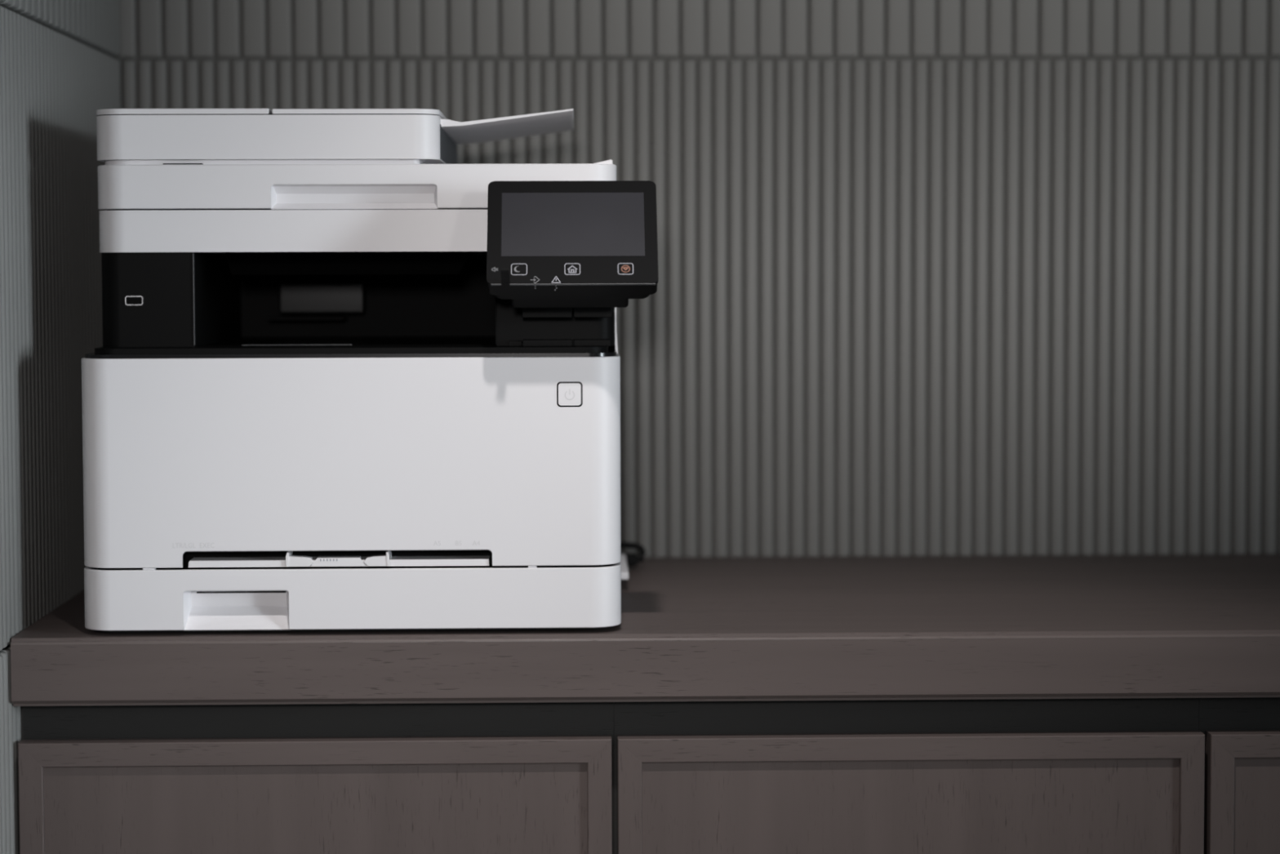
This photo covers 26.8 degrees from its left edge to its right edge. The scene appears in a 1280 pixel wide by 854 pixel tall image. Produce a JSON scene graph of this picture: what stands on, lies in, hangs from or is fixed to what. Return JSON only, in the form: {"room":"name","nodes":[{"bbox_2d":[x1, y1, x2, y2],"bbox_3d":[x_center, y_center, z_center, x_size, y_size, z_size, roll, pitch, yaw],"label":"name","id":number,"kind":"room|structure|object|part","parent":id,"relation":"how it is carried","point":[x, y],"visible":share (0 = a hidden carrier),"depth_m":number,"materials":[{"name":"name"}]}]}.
{"room":"office","nodes":[
{"label":"office","id":0,"kind":"room"},
{"bbox_2d":[0,0,120,853],"bbox_3d":[-0.587,-0.280,2.302,0.120,2.500,1.008,0,3,-1],"label":"wall","id":1,"kind":"structure","parent":0,"point":[59,67],"depth_m":2.38,"materials":[{"name":"grey paint"}]},
{"bbox_2d":[114,0,1279,556],"bbox_3d":[0.498,-0.318,2.884,2.320,2.500,0.120,0,3,-1],"label":"wall","id":2,"kind":"structure","parent":0,"point":[935,277],"depth_m":2.83,"materials":[{"name":"grey paint"}]},
{"bbox_3d":[0.541,1.079,0.864,2.350,0.050,4.320,0,3,-1],"label":"floor","id":3,"kind":"structure","parent":0,"visible":0},
{"bbox_2d":[17,702,613,853],"bbox_3d":[-0.278,0.585,2.550,0.500,0.742,0.574,0,3,-1],"label":"base cabinet","id":4,"kind":"object","parent":3,"relation":"on","point":[520,777],"visible":0.77,"depth_m":2.25,"materials":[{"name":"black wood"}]},
{"bbox_3d":[-0.272,0.272,2.255,0.495,0.020,0.020,0,3,-1],"label":"rail","id":5,"kind":"part","parent":4,"relation":"part of","materials":[{"name":"brown wood"}]},
{"bbox_3d":[-0.271,0.570,2.274,0.462,0.583,0.013,0,3,-1],"label":"door","id":6,"kind":"part","parent":4,"relation":"part of","materials":[{"name":"brown wood"}]},
{"bbox_3d":[-0.272,0.251,2.280,0.500,0.042,0.006,0,3,-1],"label":"finger rail","id":7,"kind":"part","parent":4,"relation":"part of","materials":[{"name":"black metal"}]},
{"bbox_2d":[613,697,1204,853],"bbox_3d":[0.223,0.583,2.563,0.500,0.742,0.574,0,3,-1],"label":"base cabinet","id":8,"kind":"object","parent":3,"relation":"on","point":[1095,775],"visible":0.77,"depth_m":2.27,"materials":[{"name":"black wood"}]},
{"bbox_2d":[10,553,1279,706],"bbox_3d":[0.224,0.183,2.545,1.507,0.058,0.601,0,3,-1],"label":"countertop","id":9,"kind":"structure","parent":8,"relation":"on","point":[1196,625],"depth_m":2.25,"materials":[{"name":"brown wood"}]},
{"bbox_2d":[80,108,657,632],"bbox_3d":[-0.232,-0.059,2.429,0.481,0.442,0.542,0,3,-1],"label":"printer","id":10,"kind":"object","parent":9,"relation":"on","point":[348,373],"visible":1,"depth_m":2.24,"materials":[{"name":"white plastic"}]},
{"bbox_2d":[124,295,143,305],"bbox_3d":[-0.430,-0.107,2.281,0.015,0.008,0.003,0,3,-1],"label":"socket","id":11,"kind":"object","parent":10,"relation":"attached to","point":[129,300],"depth_m":2.28,"materials":[{"name":"black plastic"}]},
{"bbox_2d":[188,555,490,567],"bbox_3d":[-0.252,0.113,2.254,0.251,0.006,0.027,0,3,-1],"label":"tray","id":12,"kind":"object","parent":10,"relation":"on","point":[193,561],"depth_m":2.24,"materials":[{"name":"white plastic"}]},
{"bbox_3d":[-0.242,0.028,2.269,0.451,0.174,0.073,0,3,-1],"label":"door","id":13,"kind":"part","parent":10,"relation":"part of","materials":[{"name":"white plastic"}]},
{"bbox_3d":[-0.247,0.157,2.472,0.439,0.002,0.449,0,3,-1],"label":"plate","id":14,"kind":"part","parent":10,"relation":"part of","materials":[{"name":"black plastic"}]},
{"bbox_3d":[-0.246,-0.216,2.473,0.443,0.037,0.395,0,3,-1],"label":"scanner lid","id":15,"kind":"part","parent":10,"relation":"part of","materials":[{"name":"white plastic"}]},
{"bbox_3d":[-0.246,-0.233,2.473,0.441,0.003,0.394,0,3,-1],"label":"lid","id":16,"kind":"part","parent":10,"relation":"part of","materials":[{"name":"white plastic"}]},
{"bbox_2d":[440,108,573,144],"bbox_3d":[-0.120,-0.276,2.473,0.118,0.016,0.325,0,3,-1],"label":"tray","id":17,"kind":"object","parent":10,"relation":"on","point":[452,132],"depth_m":2.42,"materials":[{"name":"white plastic"}]},
{"bbox_3d":[-0.056,-0.159,2.204,0.139,0.088,0.064,0,3,-1],"label":"plate","id":18,"kind":"part","parent":10,"relation":"part of","materials":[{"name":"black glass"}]},
{"bbox_3d":[-0.054,-0.116,2.175,0.134,0.002,0.002,0,3,-1],"label":"edge trim","id":19,"kind":"part","parent":10,"relation":"part of","materials":[{"name":"grey plastic"}]},
{"bbox_3d":[-0.025,-0.117,2.497,0.003,0.089,0.350,0,3,-1],"label":"panel","id":20,"kind":"part","parent":10,"relation":"part of","materials":[{"name":"white plastic"}]},
{"bbox_2d":[621,541,646,566],"bbox_3d":[-0.066,0.129,2.728,0.146,0.029,0.026,0,3,10],"label":"power cable","id":21,"kind":"object","parent":9,"relation":"on","point":[632,558],"visible":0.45,"depth_m":2.72,"materials":[{"name":"black rubber"}]},
{"bbox_3d":[0.228,0.248,2.293,0.500,0.042,0.006,0,3,-1],"label":"finger rail","id":22,"kind":"part","parent":8,"relation":"part of","materials":[{"name":"black metal"}]},
{"bbox_3d":[0.230,0.567,2.286,0.462,0.583,0.013,0,3,-1],"label":"door","id":23,"kind":"part","parent":8,"relation":"part of","materials":[{"name":"brown wood"}]},
{"bbox_3d":[0.229,0.270,2.268,0.495,0.020,0.020,0,3,-1],"label":"rail","id":24,"kind":"part","parent":8,"relation":"part of","materials":[{"name":"brown wood"}]},
{"bbox_2d":[1198,697,1279,853],"bbox_3d":[0.723,0.581,2.576,0.500,0.742,0.574,0,3,-1],"label":"base cabinet","id":25,"kind":"object","parent":3,"relation":"on","point":[1242,775],"visible":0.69,"depth_m":2.27,"materials":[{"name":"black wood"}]},
{"bbox_3d":[0.728,0.246,2.305,0.500,0.042,0.006,0,3,-1],"label":"finger rail","id":26,"kind":"part","parent":25,"relation":"part of","materials":[{"name":"black metal"}]},
{"bbox_3d":[0.729,0.268,2.280,0.495,0.020,0.020,0,3,-1],"label":"rail","id":27,"kind":"part","parent":25,"relation":"part of","materials":[{"name":"brown wood"}]},
{"bbox_3d":[0.730,0.565,2.299,0.462,0.583,0.013,0,3,-1],"label":"door","id":28,"kind":"part","parent":25,"relation":"part of","materials":[{"name":"brown wood"}]}
]}

